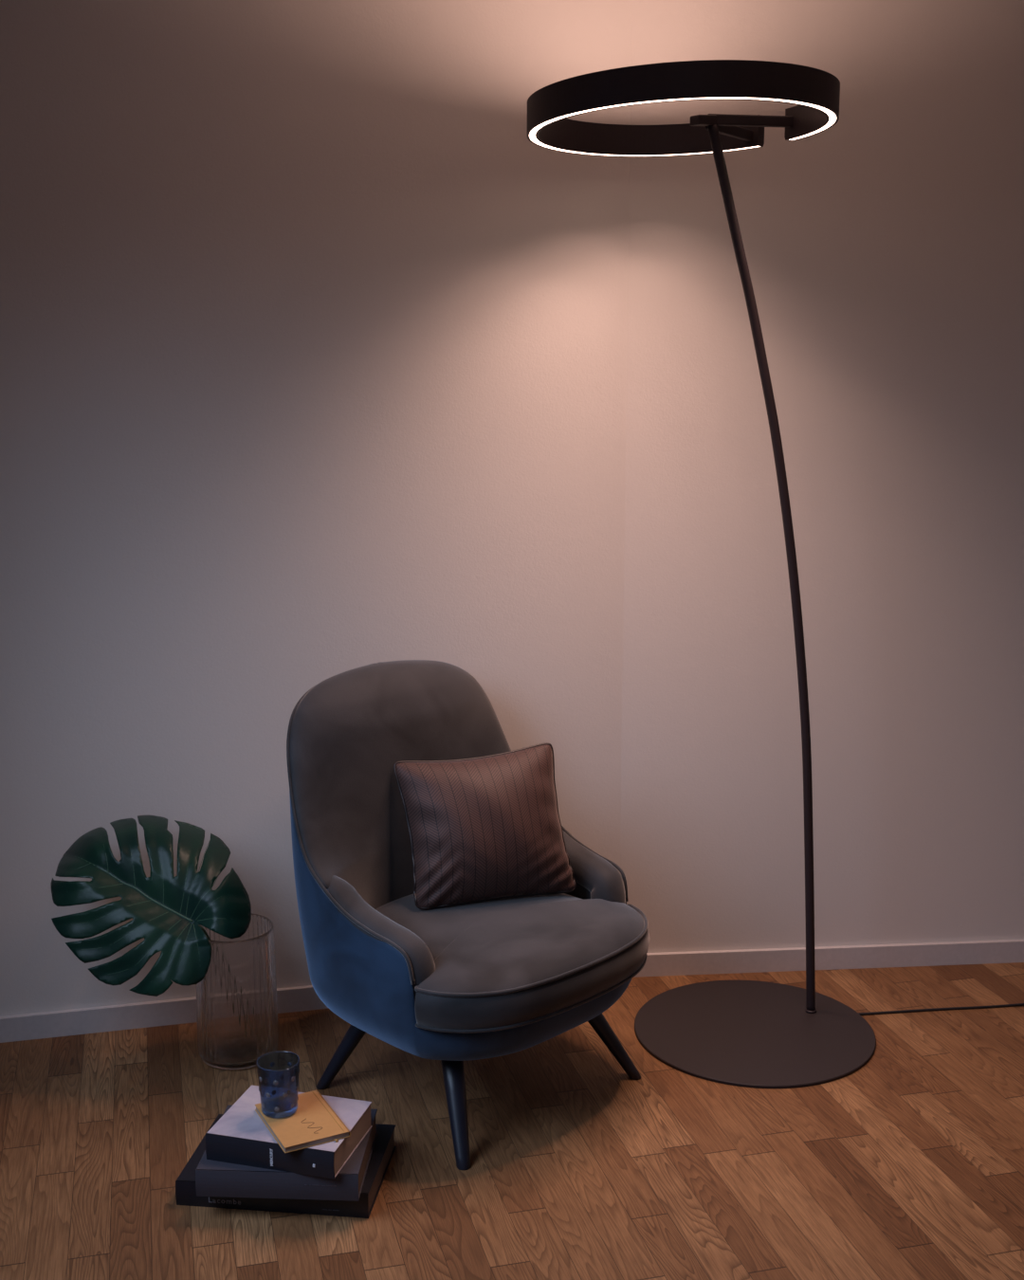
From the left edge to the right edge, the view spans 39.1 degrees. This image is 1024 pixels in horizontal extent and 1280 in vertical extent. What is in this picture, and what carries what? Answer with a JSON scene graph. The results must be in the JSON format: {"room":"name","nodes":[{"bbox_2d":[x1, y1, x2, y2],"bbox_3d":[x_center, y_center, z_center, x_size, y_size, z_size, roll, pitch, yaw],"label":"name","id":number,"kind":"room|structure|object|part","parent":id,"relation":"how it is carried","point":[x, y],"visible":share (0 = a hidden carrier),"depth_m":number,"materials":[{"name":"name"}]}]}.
{"room":"living room","nodes":[
{"label":"living room","id":0,"kind":"room"},
{"bbox_2d":[0,0,632,1016],"bbox_3d":[-0.554,-0.396,3.424,1.692,2.660,0.120,-3,11,-14],"label":"wall","id":1,"kind":"structure","parent":0,"point":[313,361],"depth_m":3.35,"materials":[{"name":"white paint"}]},
{"bbox_2d":[0,985,328,1042],"bbox_3d":[-0.538,0.895,3.592,1.692,0.060,0.014,-3,11,-14],"label":"baseboard","id":2,"kind":"structure","parent":1,"relation":"attached to","point":[177,1011],"depth_m":3.48,"materials":[{"name":"white paint"}]},
{"bbox_2d":[0,962,1023,1279],"bbox_3d":[0.620,1.351,1.464,4.560,0.080,6.200,0,10,0],"label":"floor","id":3,"kind":"structure","parent":0,"point":[908,1164],"depth_m":2.91,"materials":[{"name":"brown wood"}]},
{"bbox_2d":[195,913,278,1070],"bbox_3d":[-0.637,0.812,3.333,0.187,0.315,0.187,8,13,36],"label":"vase","id":4,"kind":"object","parent":3,"relation":"on","point":[237,1022],"visible":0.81,"depth_m":3.26,"materials":[{"name":"clear glass"}]},
{"bbox_2d":[50,815,251,996],"bbox_3d":[-0.805,0.690,3.236,0.454,0.530,0.294,0,10,3],"label":"monstera leaf","id":5,"kind":"object","parent":4,"relation":"in","point":[166,909],"visible":0.98,"depth_m":3.16,"materials":[{"name":"green plant"}]},
{"bbox_3d":[-0.664,0.769,3.283,0.043,0.357,0.196,6,12,31],"label":"stem","id":6,"kind":"part","parent":5,"relation":"part of","materials":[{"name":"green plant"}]},
{"bbox_2d":[175,1114,396,1218],"bbox_3d":[-0.439,1.035,2.847,0.374,0.050,0.260,1,10,7],"label":"book","id":7,"kind":"object","parent":3,"relation":"on","point":[384,1147],"visible":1,"depth_m":2.74,"materials":[{"name":"black paper"}]},
{"bbox_2d":[195,1105,377,1201],"bbox_3d":[-0.430,0.992,2.796,0.305,0.053,0.248,1,10,3],"label":"book","id":8,"kind":"object","parent":7,"relation":"on","point":[212,1178],"visible":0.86,"depth_m":2.68,"materials":[{"name":"grey paper"}]},
{"bbox_2d":[205,1085,372,1179],"bbox_3d":[-0.425,0.943,2.769,0.258,0.053,0.201,3,11,15],"label":"book","id":9,"kind":"object","parent":8,"relation":"on","point":[240,1136],"visible":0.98,"depth_m":2.70,"materials":[{"name":"white paper"}]},
{"bbox_2d":[255,1089,351,1152],"bbox_3d":[-0.397,0.936,2.743,0.130,0.056,0.190,-5,12,-27],"label":"book","id":10,"kind":"object","parent":9,"relation":"on","point":[314,1122],"visible":0.96,"depth_m":2.71,"materials":[{"name":"paper"}]},
{"bbox_2d":[256,1050,299,1117],"bbox_3d":[-0.446,0.853,2.758,0.081,0.104,0.081,0,10,0],"label":"tumbler","id":11,"kind":"object","parent":10,"relation":"on","point":[278,1071],"visible":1,"depth_m":2.73,"materials":[{"name":"blue glass"}]},
{"bbox_2d":[304,1184,336,1186],"bbox_3d":[-0.355,1.010,2.669,0.059,0.002,0.002,1,10,3],"label":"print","id":12,"kind":"object","parent":8,"relation":"on","point":[304,1184],"depth_m":2.67},
{"bbox_2d":[286,659,649,1170],"bbox_3d":[-0.079,0.541,3.153,0.695,0.912,0.675,-10,14,-44],"label":"armchair","id":13,"kind":"object","parent":3,"relation":"on","point":[453,985],"visible":0.89,"depth_m":3.06,"materials":[{"name":"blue fabric"}]},
{"bbox_3d":[-0.351,0.889,3.188,0.169,0.215,0.050,-1,10,-6],"label":"leg","id":14,"kind":"part","parent":13,"relation":"part of","materials":[{"name":"black wood"}]},
{"bbox_3d":[-0.297,0.604,2.950,0.353,0.222,0.082,9,13,39],"label":"armrest","id":15,"kind":"part","parent":13,"relation":"part of","materials":[{"name":"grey fabric"}]},
{"bbox_3d":[-0.230,0.367,3.275,0.687,0.613,0.253,-10,14,-44],"label":"backrest","id":16,"kind":"part","parent":13,"relation":"part of","materials":[{"name":"grey fabric"}]},
{"bbox_3d":[-0.118,0.934,2.940,0.050,0.215,0.188,-2,10,-9],"label":"leg","id":17,"kind":"part","parent":13,"relation":"part of","materials":[{"name":"black wood"}]},
{"bbox_2d":[393,742,576,909],"bbox_3d":[-0.054,0.414,3.210,0.388,0.323,0.175,-4,11,-19],"label":"throw pillow","id":18,"kind":"object","parent":13,"relation":"on","point":[486,828],"visible":1,"depth_m":3.16,"materials":[{"name":"fabric"}]},
{"bbox_2d":[375,893,649,1029],"bbox_3d":[-0.046,0.650,3.139,0.583,0.119,0.661,10,14,44],"label":"seat cushion","id":19,"kind":"object","parent":13,"relation":"on","point":[518,962],"depth_m":2.94,"materials":[{"name":"grey fabric"}]},
{"bbox_3d":[0.131,0.527,3.372,0.082,0.222,0.353,-9,13,-39],"label":"armrest","id":20,"kind":"part","parent":13,"relation":"part of","materials":[{"name":"grey fabric"}]},
{"bbox_3d":[0.201,0.877,3.254,0.188,0.215,0.050,2,10,9],"label":"leg","id":21,"kind":"part","parent":13,"relation":"part of","materials":[{"name":"black wood"}]},
{"bbox_2d":[526,59,1023,1088],"bbox_3d":[1.108,-0.139,3.500,2.338,2.128,0.653,-5,11,-26],"label":"floor lamp","id":22,"kind":"object","parent":3,"relation":"on","point":[751,1033],"visible":1,"depth_m":3.24,"materials":[{"name":"metal"}]},
{"bbox_2d":[529,97,836,156],"bbox_3d":[0.345,-1.048,2.946,0.620,0.032,0.620,0,10,0],"label":"diffuser","id":23,"kind":"object","parent":22,"relation":"attached to","point":[722,136],"depth_m":3.08,"materials":[{"name":"white plastic"}]},
{"bbox_3d":[0.473,-1.103,3.120,0.160,0.030,0.016,-10,14,-43],"label":"arm","id":24,"kind":"part","parent":22,"relation":"part of","materials":[{"name":"black metal"}]},
{"bbox_3d":[0.510,-1.107,3.073,0.195,0.023,0.016,-1,10,-7],"label":"arm","id":25,"kind":"part","parent":22,"relation":"part of","materials":[{"name":"black metal"}]},
{"bbox_2d":[804,1008,816,1013],"bbox_3d":[0.741,0.918,3.572,0.027,0.006,0.027,0,10,0],"label":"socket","id":26,"kind":"object","parent":22,"relation":"attached to","point":[807,1011],"depth_m":3.56,"materials":[{"name":"black metal"}]},
{"bbox_3d":[1.556,0.901,3.709,1.541,0.007,0.057,-2,11,-13],"label":"power cord","id":27,"kind":"part","parent":22,"relation":"part of","materials":[{"name":"black rubber"}]},
{"bbox_2d":[620,0,1023,952],"bbox_3d":[1.435,-0.452,3.736,2.329,2.660,0.120,-1,10,-5],"label":"wall","id":28,"kind":"structure","parent":0,"point":[884,245],"depth_m":3.63,"materials":[{"name":"white paint"}]},
{"bbox_2d":[633,939,1023,977],"bbox_3d":[1.441,0.839,3.901,2.329,0.060,0.014,-1,10,-5],"label":"baseboard","id":29,"kind":"structure","parent":28,"relation":"attached to","point":[1002,951],"depth_m":3.84,"materials":[{"name":"white paint"}]}
]}

